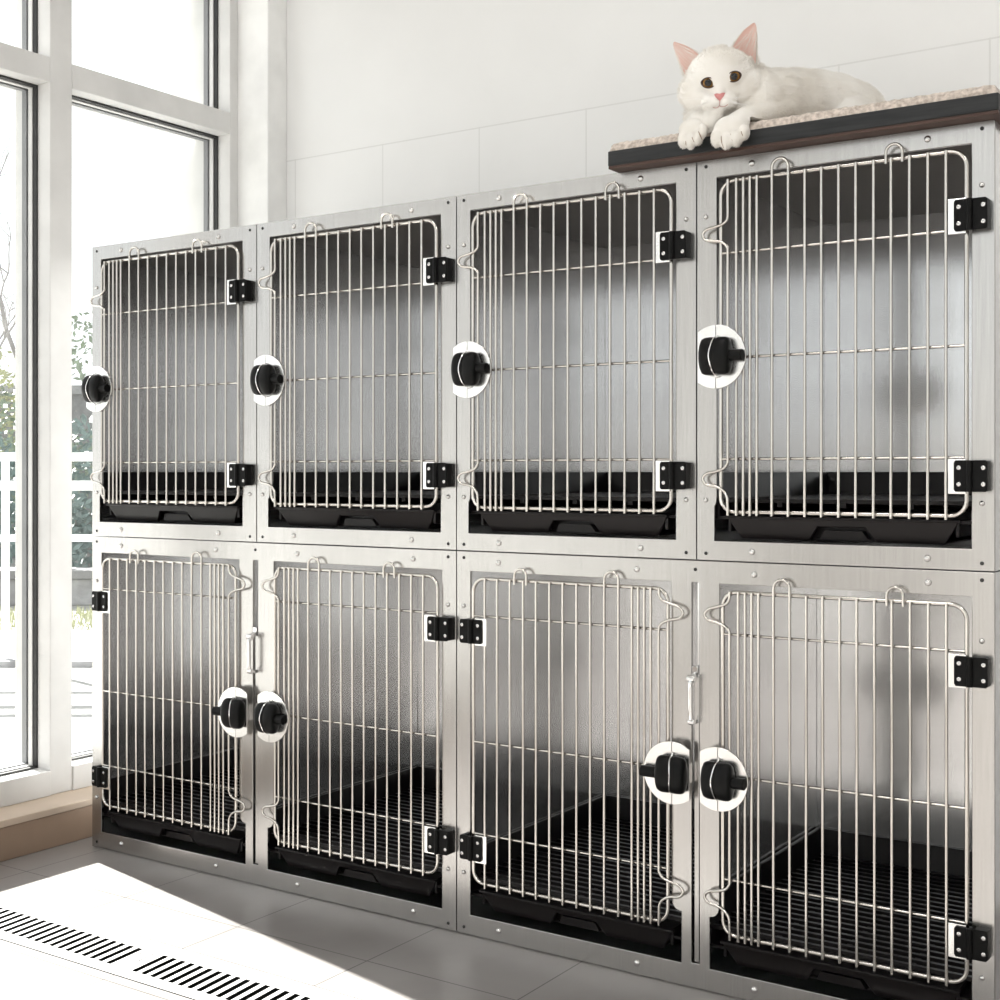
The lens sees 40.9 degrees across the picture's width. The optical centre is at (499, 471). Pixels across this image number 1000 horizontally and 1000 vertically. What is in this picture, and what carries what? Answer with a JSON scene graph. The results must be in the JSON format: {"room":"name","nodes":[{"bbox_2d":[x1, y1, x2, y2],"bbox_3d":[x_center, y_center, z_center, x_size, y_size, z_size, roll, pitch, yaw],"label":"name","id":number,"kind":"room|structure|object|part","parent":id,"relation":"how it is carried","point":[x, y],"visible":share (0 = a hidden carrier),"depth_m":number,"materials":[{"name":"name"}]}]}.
{"room":"veterinary clinic","nodes":[
{"label":"veterinary clinic","id":0,"kind":"room"},
{"bbox_2d":[0,786,91,861],"bbox_3d":[-1.864,0.710,1.469,0.277,0.080,4.417,0,0,34],"label":"window sill","id":1,"kind":"structure","parent":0,"point":[32,826],"depth_m":2.67,"materials":[{"name":"beige wood"}]},
{"bbox_2d":[0,0,50,807],"bbox_3d":[-1.121,-0.665,2.590,0.119,2.670,0.514,0,0,34],"label":"window","id":2,"kind":"structure","parent":1,"relation":"in","point":[24,69],"depth_m":2.80,"materials":[{"name":"white paint"}]},
{"bbox_3d":[-1.107,-0.095,2.614,0.012,1.425,0.458,0,0,34],"label":"sash","id":3,"kind":"part","parent":2,"relation":"part of","materials":[{"name":"white paint"}]},
{"bbox_3d":[-1.107,-1.027,2.614,0.012,0.336,0.458,0,0,34],"label":"sash","id":4,"kind":"part","parent":2,"relation":"part of","materials":[{"name":"white paint"}]},
{"bbox_2d":[15,0,229,794],"bbox_3d":[-0.835,-0.665,3.017,0.119,2.670,0.514,0,0,34],"label":"window","id":5,"kind":"structure","parent":1,"relation":"in","point":[70,85],"depth_m":2.80,"materials":[{"name":"white paint"}]},
{"bbox_3d":[-0.820,-0.095,3.041,0.012,1.425,0.458,0,0,34],"label":"sash","id":6,"kind":"part","parent":5,"relation":"part of","materials":[{"name":"white paint"}]},
{"bbox_3d":[-0.820,-1.027,3.041,0.012,0.336,0.458,0,0,34],"label":"sash","id":7,"kind":"part","parent":5,"relation":"part of","materials":[{"name":"white paint"}]},
{"bbox_2d":[172,0,237,235],"bbox_3d":[-0.721,-0.665,3.266,0.200,2.670,0.027,0,0,34],"label":"trim","id":8,"kind":"structure","parent":1,"relation":"attached to","point":[187,15],"depth_m":3.26,"materials":[{"name":"white paint"}]},
{"bbox_2d":[0,837,743,999],"bbox_3d":[-0.025,0.825,0.232,4.750,0.150,4.817,0,0,34],"label":"floor","id":9,"kind":"structure","parent":0,"point":[360,954],"depth_m":2.12,"materials":[{"name":"grey tile"}]},
{"bbox_2d":[0,897,358,999],"bbox_3d":[-0.135,0.789,1.781,2.258,0.080,0.134,0,0,34],"label":"floor vent","id":10,"kind":"object","parent":9,"relation":"in","point":[181,972],"visible":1,"depth_m":2.08,"materials":[{"name":"white metal"}]},
{"bbox_2d":[92,536,462,930],"bbox_3d":[-0.317,0.439,2.621,0.898,0.620,0.543,0,0,34],"label":"cage","id":11,"kind":"object","parent":9,"relation":"on","point":[280,716],"visible":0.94,"depth_m":2.53,"materials":[{"name":"metal"}]},
{"bbox_3d":[-0.776,0.603,2.640,0.022,0.044,0.002,0,0,34],"label":"plate","id":12,"kind":"part","parent":11,"relation":"part of","materials":[{"name":"metal"}]},
{"bbox_3d":[-0.776,0.256,2.640,0.022,0.043,0.002,0,0,34],"label":"plate","id":13,"kind":"part","parent":11,"relation":"part of","materials":[{"name":"metal"}]},
{"bbox_2d":[81,224,256,541],"bbox_3d":[-0.502,-0.162,2.746,0.451,0.577,0.543,0,0,34],"label":"cage","id":14,"kind":"object","parent":11,"relation":"on","point":[168,393],"visible":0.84,"depth_m":2.65,"materials":[{"name":"metal"}]},
{"bbox_3d":[-0.801,-0.164,2.638,0.045,0.054,0.028,0,0,34],"label":"latch knob","id":15,"kind":"part","parent":14,"relation":"part of","materials":[{"name":"black plastic"}]},
{"bbox_3d":[-0.634,-0.179,2.553,0.382,0.478,0.006,0,0,34],"label":"door","id":16,"kind":"part","parent":14,"relation":"part of","materials":[{"name":"metal"}]},
{"bbox_2d":[106,500,242,522],"bbox_3d":[-0.504,0.079,2.754,0.363,0.033,0.464,0,0,34],"label":"tray","id":17,"kind":"object","parent":14,"relation":"on","point":[207,511],"depth_m":2.57,"materials":[{"name":"black plastic"}]},
{"bbox_3d":[-0.491,0.006,2.448,0.022,0.045,0.002,0,0,34],"label":"plate","id":18,"kind":"part","parent":14,"relation":"part of","materials":[{"name":"metal"}]},
{"bbox_3d":[-0.491,-0.329,2.448,0.022,0.045,0.002,0,0,34],"label":"plate","id":19,"kind":"part","parent":14,"relation":"part of","materials":[{"name":"metal"}]},
{"bbox_3d":[-0.636,0.415,2.554,0.372,0.494,0.006,0,0,34],"label":"door","id":20,"kind":"part","parent":11,"relation":"part of","materials":[{"name":"metal"}]},
{"bbox_2d":[108,807,245,853],"bbox_3d":[-0.499,0.691,2.751,0.365,0.034,0.464,0,0,34],"label":"tray","id":21,"kind":"object","parent":11,"relation":"on","point":[203,835],"depth_m":2.57,"materials":[{"name":"black plastic"}]},
{"bbox_3d":[-0.483,0.437,2.424,0.045,0.054,0.028,0,0,34],"label":"latch knob","id":22,"kind":"part","parent":11,"relation":"part of","materials":[{"name":"black plastic"}]},
{"bbox_3d":[-0.449,0.324,2.425,0.012,0.084,0.024,0,0,34],"label":"divider handle","id":23,"kind":"part","parent":11,"relation":"part of","materials":[{"name":"silver metal"}]},
{"bbox_3d":[-0.413,0.437,2.378,0.045,0.054,0.028,0,0,34],"label":"latch knob","id":24,"kind":"part","parent":11,"relation":"part of","materials":[{"name":"black plastic"}]},
{"bbox_2d":[250,196,456,549],"bbox_3d":[-0.129,-0.162,2.495,0.445,0.577,0.543,0,0,34],"label":"cage","id":25,"kind":"object","parent":11,"relation":"on","point":[351,382],"visible":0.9,"depth_m":2.39,"materials":[{"name":"metal"}]},
{"bbox_3d":[-0.421,-0.164,2.383,0.045,0.054,0.028,0,0,34],"label":"latch knob","id":26,"kind":"part","parent":25,"relation":"part of","materials":[{"name":"black plastic"}]},
{"bbox_3d":[-0.257,-0.179,2.300,0.374,0.478,0.006,0,0,34],"label":"door","id":27,"kind":"part","parent":25,"relation":"part of","materials":[{"name":"metal"}]},
{"bbox_2d":[275,502,440,528],"bbox_3d":[-0.128,0.079,2.501,0.356,0.033,0.464,0,0,34],"label":"tray","id":28,"kind":"object","parent":25,"relation":"on","point":[415,515],"depth_m":2.32,"materials":[{"name":"black plastic"}]},
{"bbox_3d":[-0.117,0.006,2.197,0.022,0.045,0.002,0,0,34],"label":"plate","id":29,"kind":"part","parent":25,"relation":"part of","materials":[{"name":"metal"}]},
{"bbox_3d":[-0.117,-0.329,2.197,0.022,0.045,0.002,0,0,34],"label":"plate","id":30,"kind":"part","parent":25,"relation":"part of","materials":[{"name":"metal"}]},
{"bbox_3d":[-0.253,0.415,2.296,0.368,0.494,0.006,0,0,34],"label":"door","id":31,"kind":"part","parent":11,"relation":"part of","materials":[{"name":"metal"}]},
{"bbox_2d":[275,842,441,895],"bbox_3d":[-0.127,0.691,2.501,0.360,0.034,0.464,0,0,34],"label":"tray","id":32,"kind":"object","parent":11,"relation":"on","point":[389,875],"depth_m":2.32,"materials":[{"name":"black plastic"}]},
{"bbox_3d":[-0.115,0.603,2.195,0.022,0.044,0.002,0,0,34],"label":"plate","id":33,"kind":"part","parent":11,"relation":"part of","materials":[{"name":"metal"}]},
{"bbox_3d":[-0.115,0.256,2.195,0.022,0.043,0.002,0,0,34],"label":"plate","id":34,"kind":"part","parent":11,"relation":"part of","materials":[{"name":"metal"}]},
{"bbox_2d":[457,550,999,999],"bbox_3d":[0.408,0.439,2.134,0.845,0.620,0.543,0,0,34],"label":"cage","id":35,"kind":"object","parent":9,"relation":"on","point":[744,780],"visible":1,"depth_m":2.11,"materials":[{"name":"metal"}]},
{"bbox_3d":[-0.031,0.603,2.139,0.022,0.044,0.002,0,0,34],"label":"plate","id":36,"kind":"part","parent":35,"relation":"part of","materials":[{"name":"metal"}]},
{"bbox_3d":[-0.031,0.256,2.139,0.022,0.043,0.002,0,0,34],"label":"plate","id":37,"kind":"part","parent":35,"relation":"part of","materials":[{"name":"metal"}]},
{"bbox_3d":[0.102,0.415,2.058,0.354,0.494,0.006,0,0,34],"label":"door","id":38,"kind":"part","parent":35,"relation":"part of","materials":[{"name":"metal"}]},
{"bbox_2d":[451,162,696,558],"bbox_3d":[0.234,-0.162,2.251,0.427,0.577,0.543,0,0,34],"label":"cage","id":39,"kind":"object","parent":35,"relation":"on","point":[574,363],"visible":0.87,"depth_m":2.17,"materials":[{"name":"metal"}]},
{"bbox_3d":[-0.054,-0.164,2.136,0.045,0.054,0.028,0,0,34],"label":"latch knob","id":40,"kind":"part","parent":39,"relation":"part of","materials":[{"name":"black plastic"}]},
{"bbox_3d":[0.104,-0.179,2.057,0.360,0.478,0.006,0,0,34],"label":"door","id":41,"kind":"part","parent":39,"relation":"part of","materials":[{"name":"metal"}]},
{"bbox_2d":[477,505,675,535],"bbox_3d":[0.233,0.079,2.258,0.341,0.033,0.464,0,0,34],"label":"tray","id":42,"kind":"object","parent":39,"relation":"on","point":[644,520],"depth_m":2.07,"materials":[{"name":"black plastic"}]},
{"bbox_3d":[0.238,0.006,1.958,0.022,0.045,0.002,0,0,34],"label":"plate","id":43,"kind":"part","parent":39,"relation":"part of","materials":[{"name":"metal"}]},
{"bbox_3d":[0.238,-0.329,1.958,0.022,0.045,0.002,0,0,34],"label":"plate","id":44,"kind":"part","parent":39,"relation":"part of","materials":[{"name":"metal"}]},
{"bbox_2d":[479,883,681,947],"bbox_3d":[0.238,0.691,2.255,0.346,0.034,0.464,0,0,34],"label":"tray","id":45,"kind":"object","parent":35,"relation":"on","point":[653,932],"depth_m":2.08,"materials":[{"name":"black plastic"}]},
{"bbox_3d":[0.247,0.437,1.934,0.045,0.054,0.028,0,0,34],"label":"latch knob","id":46,"kind":"part","parent":35,"relation":"part of","materials":[{"name":"black plastic"}]},
{"bbox_3d":[0.279,0.324,1.936,0.012,0.084,0.024,0,0,34],"label":"divider handle","id":47,"kind":"part","parent":35,"relation":"part of","materials":[{"name":"silver metal"}]},
{"bbox_3d":[0.308,0.437,1.893,0.045,0.054,0.028,0,0,34],"label":"latch knob","id":48,"kind":"part","parent":35,"relation":"part of","materials":[{"name":"black plastic"}]},
{"bbox_3d":[0.460,0.415,1.818,0.346,0.494,0.006,0,0,34],"label":"door","id":49,"kind":"part","parent":35,"relation":"part of","materials":[{"name":"metal"}]},
{"bbox_2d":[720,933,971,999],"bbox_3d":[0.585,0.691,2.022,0.338,0.034,0.464,0,0,34],"label":"tray","id":50,"kind":"object","parent":35,"relation":"on","point":[884,982],"depth_m":1.85,"materials":[{"name":"black plastic"}]},
{"bbox_2d":[697,119,999,570],"bbox_3d":[0.586,-0.162,2.014,0.416,0.577,0.543,0,0,34],"label":"cage","id":51,"kind":"object","parent":35,"relation":"on","point":[848,291],"visible":1,"depth_m":2.00,"materials":[{"name":"metal"}]},
{"bbox_3d":[0.305,-0.164,1.895,0.045,0.054,0.028,0,0,34],"label":"latch knob","id":52,"kind":"part","parent":51,"relation":"part of","materials":[{"name":"black plastic"}]},
{"bbox_2d":[608,85,999,172],"bbox_3d":[0.529,-0.471,2.038,0.560,0.041,0.488,0,0,34],"label":"board","id":53,"kind":"object","parent":51,"relation":"on","point":[982,103],"visible":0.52,"depth_m":1.80,"materials":[{"name":"brown wood"}]},
{"bbox_2d":[673,23,885,150],"bbox_3d":[0.421,-0.541,1.957,0.359,0.189,0.160,0,0,-28],"label":"cat","id":54,"kind":"object","parent":53,"relation":"on","point":[723,89],"visible":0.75,"depth_m":1.89},
{"bbox_3d":[0.458,-0.179,1.819,0.348,0.478,0.006,0,0,34],"label":"door","id":55,"kind":"part","parent":51,"relation":"part of","materials":[{"name":"metal"}]},
{"bbox_2d":[725,508,971,543],"bbox_3d":[0.588,0.079,2.020,0.330,0.033,0.464,0,0,34],"label":"tray","id":56,"kind":"object","parent":51,"relation":"on","point":[880,525],"depth_m":1.84,"materials":[{"name":"black plastic"}]},
{"bbox_3d":[0.588,0.006,1.723,0.022,0.045,0.002,0,0,34],"label":"plate","id":57,"kind":"part","parent":51,"relation":"part of","materials":[{"name":"metal"}]},
{"bbox_3d":[0.588,-0.329,1.723,0.022,0.045,0.002,0,0,34],"label":"plate","id":58,"kind":"part","parent":51,"relation":"part of","materials":[{"name":"metal"}]},
{"bbox_3d":[0.588,0.603,1.723,0.022,0.044,0.002,0,0,34],"label":"plate","id":59,"kind":"part","parent":35,"relation":"part of","materials":[{"name":"metal"}]},
{"bbox_3d":[0.588,0.256,1.723,0.022,0.043,0.002,0,0,34],"label":"plate","id":60,"kind":"part","parent":35,"relation":"part of","materials":[{"name":"metal"}]},
{"bbox_2d":[287,0,999,219],"bbox_3d":[1.263,-0.625,2.148,4.750,2.750,0.200,0,0,34],"label":"wall","id":61,"kind":"structure","parent":0,"point":[390,102],"depth_m":2.84,"materials":[{"name":"white tile"}]},
{"bbox_2d":[238,0,286,226],"bbox_3d":[-0.648,-0.665,3.273,0.283,2.670,0.065,0,0,34],"label":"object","id":62,"kind":"structure","parent":61,"relation":"attached to","point":[262,24],"depth_m":3.19,"materials":[{"name":"white paint"}]},
{"label":"outside","id":63,"kind":"structure","parent":0,"visible":0},
{"bbox_2d":[0,559,91,766],"bbox_3d":[-20.288,1.106,27.817,59.640,0.200,100.000,0,0,34],"label":"ground","id":64,"kind":"structure","parent":63,"point":[81,639],"depth_m":5.92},
{"bbox_2d":[0,135,14,358],"bbox_3d":[-7.122,-1.790,17.536,1.880,5.626,2.421,0,0,-30],"label":"bare tree","id":65,"kind":"object","parent":64,"relation":"on","point":[6,332],"visible":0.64,"depth_m":17.88,"materials":[{"name":"grey plant"}]},
{"bbox_2d":[0,431,14,566],"bbox_3d":[-4.469,0.331,11.492,1.083,1.374,0.862,0,0,0],"label":"shrub","id":66,"kind":"object","parent":64,"relation":"on","point":[12,463],"visible":0.26,"depth_m":11.52,"materials":[{"name":"green plant"}]},
{"bbox_2d":[0,346,14,562],"bbox_3d":[-5.353,-0.177,14.407,1.084,2.374,0.769,0,0,0],"label":"shrub","id":67,"kind":"object","parent":64,"relation":"on","point":[10,383],"visible":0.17,"depth_m":14.41,"materials":[{"name":"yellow plant"}]},
{"bbox_2d":[0,386,85,560],"bbox_3d":[-4.509,0.095,12.704,1.320,1.830,0.835,0,0,0],"label":"shrub","id":68,"kind":"object","parent":64,"relation":"on","point":[3,403],"visible":0.06,"depth_m":12.62,"materials":[{"name":"green plant"}]},
{"bbox_2d":[0,385,91,558],"bbox_3d":[-6.150,0.006,15.500,7.800,2.000,0.320,0,0,0],"label":"wall","id":69,"kind":"structure","parent":64,"relation":"on","point":[78,403],"depth_m":15.40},
{"bbox_2d":[0,567,91,605],"bbox_3d":[-3.900,0.871,10.200,4.300,0.270,0.320,0,0,0],"label":"wall","id":70,"kind":"structure","parent":64,"relation":"on","point":[81,576],"depth_m":10.08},
{"bbox_2d":[0,605,91,629],"bbox_3d":[-3.397,0.966,9.045,5.229,0.080,1.139,0,0,0],"label":"grass","id":71,"kind":"structure","parent":64,"relation":"on","point":[88,615],"depth_m":8.98,"materials":[{"name":"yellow plant"}]},
{"bbox_2d":[0,453,94,666],"bbox_3d":[-3.025,0.452,7.030,3.150,1.108,0.261,0,0,0],"label":"railing","id":72,"kind":"object","parent":64,"relation":"on","point":[6,660],"visible":0.29,"depth_m":6.98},
{"bbox_3d":[-2.585,0.456,7.000,0.032,1.100,0.036,0,0,0],"label":"post","id":73,"kind":"part","parent":72,"relation":"part of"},
{"bbox_3d":[-3.025,0.071,7.000,3.050,0.050,0.040,0,0,0],"label":"rail","id":74,"kind":"part","parent":72,"relation":"part of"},
{"bbox_3d":[-3.025,-0.079,7.000,3.050,0.045,0.040,0,0,0],"label":"rail","id":75,"kind":"part","parent":72,"relation":"part of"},
{"bbox_3d":[-3.025,0.346,7.000,3.050,0.035,0.040,0,0,0],"label":"rail","id":76,"kind":"part","parent":72,"relation":"part of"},
{"bbox_2d":[72,413,91,566],"bbox_3d":[-3.569,0.254,11.368,0.642,1.512,0.606,0,0,-36],"label":"shrub","id":77,"kind":"object","parent":64,"relation":"on","point":[79,514],"visible":0.47,"depth_m":11.29,"materials":[{"name":"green plant"}]},
{"bbox_3d":[-3.505,0.556,11.401,0.060,0.901,0.021,0,0,0],"label":"stem","id":78,"kind":"part","parent":77,"relation":"part of","materials":[{"name":"plant"}]},
{"bbox_2d":[72,312,91,563],"bbox_3d":[-4.315,-0.343,14.001,0.640,2.707,0.518,0,0,0],"label":"shrub","id":79,"kind":"object","parent":64,"relation":"on","point":[79,365],"visible":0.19,"depth_m":13.96,"materials":[{"name":"green plant"}]}
]}

